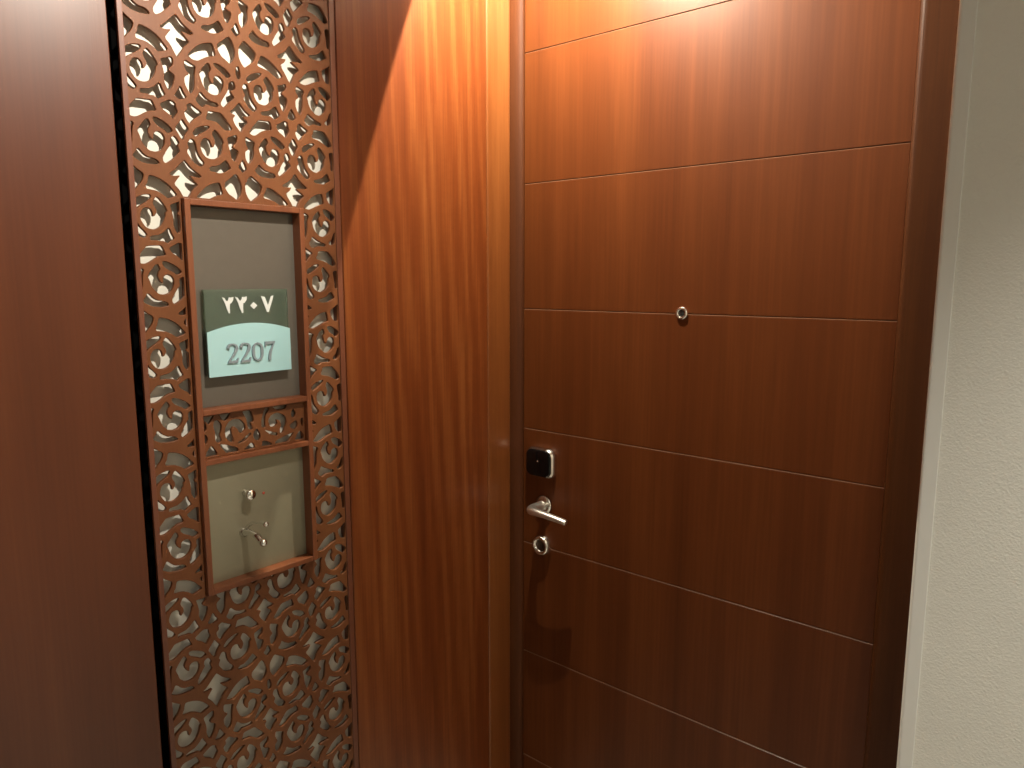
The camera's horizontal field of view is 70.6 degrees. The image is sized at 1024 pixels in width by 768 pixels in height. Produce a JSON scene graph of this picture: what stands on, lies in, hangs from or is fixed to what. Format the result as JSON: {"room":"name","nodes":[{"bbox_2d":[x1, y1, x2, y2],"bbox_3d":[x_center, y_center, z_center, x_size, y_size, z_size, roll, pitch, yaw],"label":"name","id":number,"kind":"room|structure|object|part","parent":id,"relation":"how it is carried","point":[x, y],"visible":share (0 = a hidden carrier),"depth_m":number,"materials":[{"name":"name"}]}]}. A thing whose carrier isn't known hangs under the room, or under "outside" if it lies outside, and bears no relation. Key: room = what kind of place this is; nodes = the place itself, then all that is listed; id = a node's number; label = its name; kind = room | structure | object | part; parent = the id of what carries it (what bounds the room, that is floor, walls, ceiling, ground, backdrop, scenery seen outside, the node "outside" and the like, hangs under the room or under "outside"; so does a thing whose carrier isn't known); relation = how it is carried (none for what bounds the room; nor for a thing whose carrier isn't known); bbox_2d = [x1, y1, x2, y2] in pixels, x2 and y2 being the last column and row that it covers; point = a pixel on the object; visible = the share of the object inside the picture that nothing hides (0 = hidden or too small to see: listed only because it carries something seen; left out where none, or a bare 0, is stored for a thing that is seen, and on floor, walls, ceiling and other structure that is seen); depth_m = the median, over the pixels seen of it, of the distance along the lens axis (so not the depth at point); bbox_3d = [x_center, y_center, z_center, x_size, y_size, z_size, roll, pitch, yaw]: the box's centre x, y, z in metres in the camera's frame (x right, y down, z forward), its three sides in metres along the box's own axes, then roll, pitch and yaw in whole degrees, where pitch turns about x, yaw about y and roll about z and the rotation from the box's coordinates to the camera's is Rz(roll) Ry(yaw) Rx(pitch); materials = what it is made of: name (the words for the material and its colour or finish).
{"room":"hotel corridor","nodes":[
{"label":"hotel corridor","id":0,"kind":"room"},
{"bbox_2d":[105,0,169,767],"bbox_3d":[-1.062,0.215,0.933,0.226,2.460,3.600,7,11,40],"label":"gap","id":1,"kind":"structure","parent":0,"point":[110,7],"depth_m":1.23,"materials":[{"name":"black"}]},
{"bbox_2d":[0,0,162,767],"bbox_3d":[-1.334,0.293,0.393,0.010,2.460,2.194,7,11,40],"label":"wood wall panel","id":2,"kind":"object","parent":1,"relation":"attached to","point":[78,683],"visible":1,"depth_m":1.12,"materials":[{"name":"brown wood"}]},
{"bbox_2d":[114,0,358,767],"bbox_3d":[-0.491,0.149,1.396,0.024,2.460,0.412,7,11,40],"label":"screen","id":3,"kind":"object","parent":1,"relation":"attached to","point":[223,100],"visible":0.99,"depth_m":1.35,"materials":[{"name":"brown wood"}]},
{"bbox_2d":[176,198,317,596],"bbox_3d":[-0.489,0.024,1.369,0.029,0.711,0.235,7,11,40],"label":"frame","id":4,"kind":"object","parent":3,"relation":"attached to","point":[234,245],"visible":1,"depth_m":1.37,"materials":[{"name":"brown wood"}]},
{"bbox_3d":[-0.489,-0.323,1.320,0.029,0.010,0.214,7,11,40],"label":"rail","id":5,"kind":"part","parent":4,"relation":"part of","materials":[{"name":"brown wood"}]},
{"bbox_3d":[-0.498,-0.143,1.353,0.005,0.355,0.213,7,11,40],"label":"plate","id":6,"kind":"part","parent":4,"relation":"part of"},
{"bbox_3d":[-0.489,0.040,1.372,0.029,0.010,0.214,7,11,40],"label":"rail","id":7,"kind":"part","parent":4,"relation":"part of","materials":[{"name":"brown wood"}]},
{"bbox_3d":[-0.498,0.249,1.409,0.005,0.232,0.213,7,11,40],"label":"plate","id":8,"kind":"part","parent":4,"relation":"part of","materials":[{"name":"beige metal"}]},
{"bbox_3d":[-0.489,0.130,1.385,0.029,0.010,0.214,7,11,40],"label":"rail","id":9,"kind":"part","parent":4,"relation":"part of","materials":[{"name":"brown wood"}]},
{"bbox_3d":[-0.489,0.370,1.419,0.029,0.010,0.214,7,11,40],"label":"rail","id":10,"kind":"part","parent":4,"relation":"part of","materials":[{"name":"brown wood"}]},
{"bbox_2d":[201,289,291,377],"bbox_3d":[-0.491,-0.098,1.349,0.020,0.156,0.167,7,11,40],"label":"number sign","id":11,"kind":"object","parent":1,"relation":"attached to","point":[247,331],"visible":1,"depth_m":1.34,"materials":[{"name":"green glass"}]},
{"bbox_3d":[-0.487,-0.067,1.350,0.003,0.094,0.167,7,11,40],"label":"arched plate","id":12,"kind":"part","parent":11,"relation":"part of","materials":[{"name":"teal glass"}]},
{"bbox_2d":[334,0,488,767],"bbox_3d":[-0.219,0.102,1.725,0.034,2.460,0.443,7,11,40],"label":"wood wall panel","id":13,"kind":"object","parent":1,"relation":"attached to","point":[411,74],"visible":0.83,"depth_m":1.68,"materials":[{"name":"brown wood"}]},
{"bbox_2d":[485,0,525,767],"bbox_3d":[-0.012,0.068,1.958,0.048,2.460,0.178,7,11,40],"label":"door frame","id":14,"kind":"structure","parent":1,"relation":"attached to","point":[504,19],"depth_m":1.92,"materials":[{"name":"brown wood"}]},
{"bbox_2d":[523,0,920,767],"bbox_3d":[0.366,0.135,1.673,0.902,2.392,0.127,7,11,40],"label":"door","id":15,"kind":"structure","parent":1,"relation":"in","point":[716,190],"depth_m":1.61,"materials":[{"name":"brown wood"}]},
{"bbox_3d":[0.100,0.338,1.894,0.133,0.029,0.075,7,11,40],"label":"lever","id":16,"kind":"part","parent":15,"relation":"part of","materials":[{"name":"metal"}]},
{"bbox_2d":[242,489,255,499],"bbox_3d":[-0.501,0.210,1.377,0.024,0.021,0.021,7,11,40],"label":"button","id":17,"kind":"object","parent":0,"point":[250,494],"visible":1,"depth_m":1.37,"materials":[{"name":"silver metal"}]},
{"bbox_2d":[239,520,268,546],"bbox_3d":[-0.484,0.277,1.363,0.081,0.052,0.020,7,11,40],"label":"coat hook","id":18,"kind":"object","parent":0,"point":[245,531],"visible":1,"depth_m":1.36,"materials":[{"name":"silver metal"}]},
{"bbox_2d":[912,0,1023,767],"bbox_3d":[1.346,0.275,0.522,1.755,2.460,0.660,7,11,40],"label":"wall","id":19,"kind":"structure","parent":0,"point":[970,710],"depth_m":0.77,"materials":[{"name":"paper"}]},
{"bbox_2d":[863,0,959,767],"bbox_3d":[0.786,0.158,1.333,0.155,2.460,0.117,7,11,40],"label":"door frame","id":20,"kind":"structure","parent":19,"relation":"attached to","point":[938,26],"depth_m":1.29,"materials":[{"name":"brown wood"}]},
{"bbox_2d":[896,0,977,767],"bbox_3d":[0.481,0.228,0.845,0.017,2.460,0.050,7,11,40],"label":"guard","id":21,"kind":"object","parent":19,"relation":"attached to","point":[967,18],"visible":1,"depth_m":0.79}
]}

